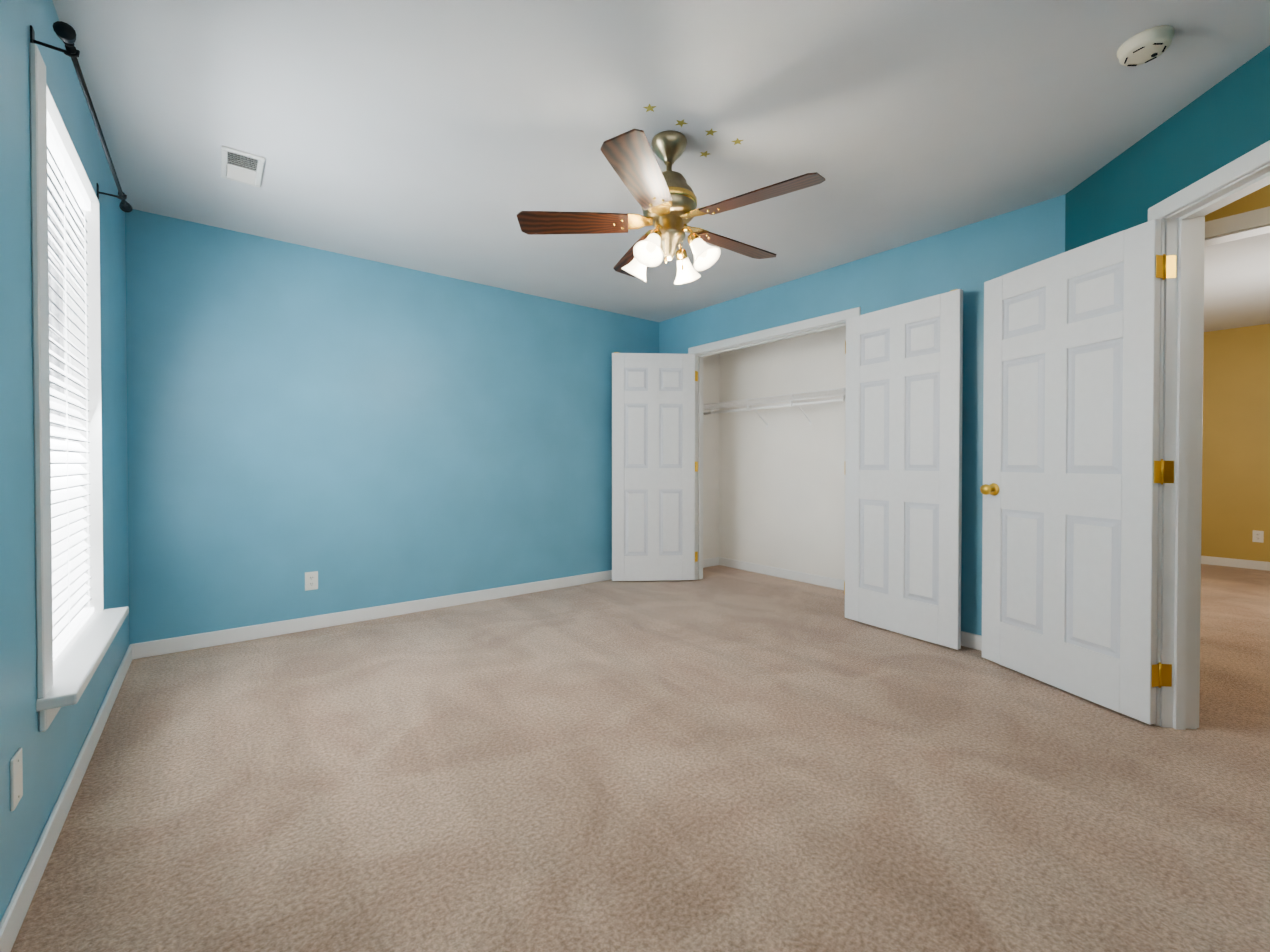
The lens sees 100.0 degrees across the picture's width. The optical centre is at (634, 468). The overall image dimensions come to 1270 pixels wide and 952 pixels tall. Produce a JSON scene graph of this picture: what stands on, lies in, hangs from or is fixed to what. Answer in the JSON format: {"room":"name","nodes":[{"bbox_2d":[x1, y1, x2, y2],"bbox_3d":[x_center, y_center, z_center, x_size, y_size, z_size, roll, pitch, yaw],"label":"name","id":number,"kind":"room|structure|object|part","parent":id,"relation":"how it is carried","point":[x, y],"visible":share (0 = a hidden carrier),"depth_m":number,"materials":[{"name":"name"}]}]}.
{"room":"empty bedroom","nodes":[
{"label":"empty bedroom","id":0,"kind":"room"},
{"bbox_2d":[0,0,128,920],"bbox_3d":[-1.348,-0.161,0.998,0.140,2.440,4.670,0,1,-38],"label":"wall","id":1,"kind":"structure","parent":0,"point":[50,754],"depth_m":1.35,"materials":[{"name":"teal paint"}]},
{"bbox_2d":[10,748,22,810],"bbox_3d":[-1.436,0.722,1.238,0.008,0.116,0.072,0,1,-38],"label":"blank wall plate","id":2,"kind":"object","parent":1,"relation":"attached to","point":[16,779],"visible":0.94,"depth_m":1.23,"materials":[{"name":"white plastic"}]},
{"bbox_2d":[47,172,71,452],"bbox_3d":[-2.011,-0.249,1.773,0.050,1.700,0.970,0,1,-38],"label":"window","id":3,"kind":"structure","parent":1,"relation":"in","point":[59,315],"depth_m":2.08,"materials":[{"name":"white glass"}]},
{"bbox_2d":[29,43,103,698],"bbox_3d":[-1.944,-0.251,1.763,0.154,1.705,1.071,0,1,-38],"label":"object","id":4,"kind":"structure","parent":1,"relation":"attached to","point":[42,102],"depth_m":1.45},
{"bbox_2d":[47,111,93,660],"bbox_3d":[-1.960,-0.247,1.814,0.067,1.692,0.954,0,1,-38],"label":"window blinds","id":5,"kind":"object","parent":1,"relation":"attached to","point":[71,599],"visible":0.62,"depth_m":1.90,"materials":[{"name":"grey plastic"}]},
{"bbox_2d":[30,21,131,212],"bbox_3d":[-1.870,-1.127,1.837,0.093,0.056,1.238,0,1,-38],"label":"curtain rod","id":6,"kind":"object","parent":1,"relation":"attached to","point":[65,33],"visible":1,"depth_m":1.52,"materials":[{"name":"metal"}]},
{"bbox_2d":[36,606,128,731],"bbox_3d":[-1.906,0.646,1.818,0.160,0.092,1.105,0,1,-38],"label":"window sill","id":7,"kind":"structure","parent":1,"relation":"attached to","point":[77,660],"depth_m":1.67,"materials":[{"name":"white wood"}]},
{"bbox_2d":[125,209,658,644],"bbox_3d":[-0.944,-0.197,4.368,4.910,2.440,0.120,0,1,-38],"label":"wall","id":8,"kind":"structure","parent":0,"point":[357,433],"depth_m":3.51,"materials":[{"name":"teal paint"}]},
{"bbox_2d":[305,571,317,590],"bbox_3d":[-2.069,0.722,3.407,0.072,0.116,0.009,0,1,-38],"label":"outlet","id":9,"kind":"object","parent":8,"relation":"attached to","point":[311,580],"visible":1,"depth_m":3.41,"materials":[{"name":"white plastic"}]},
{"bbox_2d":[0,570,981,951],"bbox_3d":[0.157,1.003,2.275,3.790,0.085,4.550,0,1,-38],"label":"baseboard","id":10,"kind":"structure","parent":8,"relation":"attached to","point":[18,904],"depth_m":3.01,"materials":[{"name":"white wood"}]},
{"bbox_2d":[11,564,1269,951],"bbox_3d":[2.566,1.064,3.349,9.500,0.060,6.450,0,1,-38],"label":"floor","id":11,"kind":"structure","parent":0,"point":[719,758],"depth_m":1.72,"materials":[{"name":"carpet"}]},
{"bbox_2d":[52,0,1269,331],"bbox_3d":[2.566,-1.446,3.322,9.500,0.080,6.450,0,1,-38],"label":"ceiling","id":12,"kind":"structure","parent":0,"point":[450,138],"depth_m":2.10,"materials":[{"name":"white paint"}]},
{"bbox_2d":[220,145,264,187],"bbox_3d":[-1.821,-1.391,2.470,0.156,0.011,0.317,0,1,-38],"label":"ceiling vent","id":13,"kind":"object","parent":12,"relation":"in","point":[239,166],"visible":1,"depth_m":2.46,"materials":[{"name":"white metal"}]},
{"bbox_2d":[643,104,655,111],"bbox_3d":[0.059,-1.391,2.061,0.051,0.002,0.049,1,1,43],"label":"star","id":14,"kind":"object","parent":12,"relation":"attached to","point":[649,107],"depth_m":2.05,"materials":[{"name":"yellow"}]},
{"bbox_2d":[517,129,824,284],"bbox_3d":[0.181,-1.109,2.296,1.201,0.572,1.248,0,1,-38],"label":"ceiling fan","id":15,"kind":"object","parent":12,"relation":"hanging from","point":[667,200],"visible":1,"depth_m":2.21,"materials":[{"name":"wood"}]},
{"bbox_3d":[0.146,-0.888,2.278,0.439,0.131,0.439,0,1,-38],"label":"lamp shade","id":16,"kind":"part","parent":15,"relation":"part of","materials":[{"name":"white glass"}]},
{"bbox_2d":[676,120,687,126],"bbox_3d":[0.184,-1.392,2.149,0.049,0.002,0.051,-1,1,-41],"label":"star","id":17,"kind":"object","parent":12,"relation":"attached to","point":[681,123],"depth_m":2.15,"materials":[{"name":"yellow"}]},
{"bbox_2d":[706,129,716,134],"bbox_3d":[0.313,-1.393,2.212,0.051,0.002,0.049,-1,1,-41],"label":"star","id":18,"kind":"object","parent":12,"relation":"attached to","point":[711,131],"depth_m":2.21,"materials":[{"name":"yellow"}]},
{"bbox_2d":[732,138,742,144],"bbox_3d":[0.440,-1.394,2.276,0.049,0.002,0.051,-1,1,-44],"label":"star","id":19,"kind":"object","parent":12,"relation":"attached to","point":[738,141],"depth_m":2.27,"materials":[{"name":"yellow"}]},
{"bbox_2d":[1117,25,1173,66],"bbox_3d":[1.663,-1.366,1.738,0.136,0.045,0.136,0,1,-38],"label":"smoke detector","id":20,"kind":"object","parent":12,"relation":"attached to","point":[1146,45],"visible":1,"depth_m":1.71,"materials":[{"name":"beige plastic"}]},
{"bbox_2d":[703,326,845,579],"bbox_3d":[1.373,-0.198,4.515,0.710,2.440,2.440,0,1,-38],"label":"wall","id":21,"kind":"structure","parent":0,"point":[774,493],"depth_m":4.97,"materials":[{"name":"white paint"}]},
{"bbox_2d":[703,557,844,589],"bbox_3d":[1.335,0.980,4.498,0.606,0.085,2.240,0,1,-38],"label":"baseboard","id":22,"kind":"structure","parent":21,"relation":"attached to","point":[834,583],"depth_m":4.97,"materials":[{"name":"white wood"}]},
{"bbox_2d":[703,387,845,426],"bbox_3d":[1.452,-0.508,4.574,0.309,0.248,2.238,0,1,-38],"label":"closet shelf","id":23,"kind":"object","parent":21,"relation":"attached to","point":[711,408],"visible":0.65,"depth_m":4.70,"materials":[{"name":"white metal"}]},
{"bbox_2d":[659,184,1269,635],"bbox_3d":[2.180,-0.180,2.840,0.100,2.440,6.150,0,1,-38],"label":"wall","id":24,"kind":"structure","parent":0,"point":[969,260],"depth_m":3.11,"materials":[{"name":"teal paint"}]},
{"bbox_2d":[612,352,697,580],"bbox_3d":[0.187,-0.011,4.790,0.678,2.036,0.454,0,1,-38],"label":"closet door","id":25,"kind":"structure","parent":24,"relation":"in","point":[654,466],"depth_m":4.76,"materials":[{"name":"white wood"}]},
{"bbox_2d":[688,307,860,579],"bbox_3d":[1.044,-0.033,4.270,0.123,2.115,1.650,0,1,-38],"label":"trim","id":26,"kind":"structure","parent":24,"relation":"attached to","point":[810,326],"depth_m":4.61,"materials":[{"name":"white wood"}]},
{"bbox_2d":[844,289,962,649],"bbox_3d":[1.658,0.004,3.335,0.172,2.036,0.746,0,1,-38],"label":"closet door","id":27,"kind":"structure","parent":24,"relation":"in","point":[903,461],"depth_m":3.26,"materials":[{"name":"white wood"}]},
{"bbox_2d":[1205,206,1269,246],"bbox_3d":[2.752,-0.013,2.102,0.119,2.120,0.970,0,1,-38],"label":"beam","id":28,"kind":"structure","parent":24,"relation":"attached to","point":[1256,222],"depth_m":2.26,"materials":[{"name":"white paint"}]},
{"bbox_2d":[1065,45,1269,251],"bbox_3d":[2.147,-0.169,1.758,0.124,2.440,2.052,0,1,7],"label":"wall","id":29,"kind":"structure","parent":0,"point":[1223,122],"depth_m":2.09,"materials":[{"name":"teal paint"}]},
{"bbox_2d":[980,219,1175,724],"bbox_3d":[2.023,0.016,2.511,0.389,2.030,0.760,0,1,-38],"label":"entry door","id":30,"kind":"structure","parent":29,"relation":"in","point":[1076,471],"depth_m":2.41,"materials":[{"name":"white wood"}]},
{"bbox_2d":[1148,140,1269,729],"bbox_3d":[2.144,-0.009,1.740,0.160,2.120,0.940,0,1,7],"label":"trim","id":31,"kind":"structure","parent":29,"relation":"attached to","point":[1181,214],"depth_m":2.13,"materials":[{"name":"white wood"}]},
{"bbox_2d":[1201,324,1269,561],"bbox_3d":[6.241,-0.207,5.377,0.100,2.440,5.200,0,1,-38],"label":"wall","id":32,"kind":"structure","parent":0,"point":[1236,450],"depth_m":5.41,"materials":[{"name":"paint"}]},
{"bbox_2d":[1201,556,1269,570],"bbox_3d":[6.646,0.977,4.785,0.012,0.085,3.550,0,1,-38],"label":"baseboard","id":33,"kind":"structure","parent":32,"relation":"attached to","point":[1239,563],"depth_m":5.43,"materials":[{"name":"white wood"}]},
{"bbox_2d":[1252,530,1263,542],"bbox_3d":[6.223,0.683,5.321,0.009,0.116,0.072,0,1,-38],"label":"outlet","id":34,"kind":"object","parent":32,"relation":"attached to","point":[1258,536],"visible":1,"depth_m":5.32,"materials":[{"name":"white plastic"}]}
]}

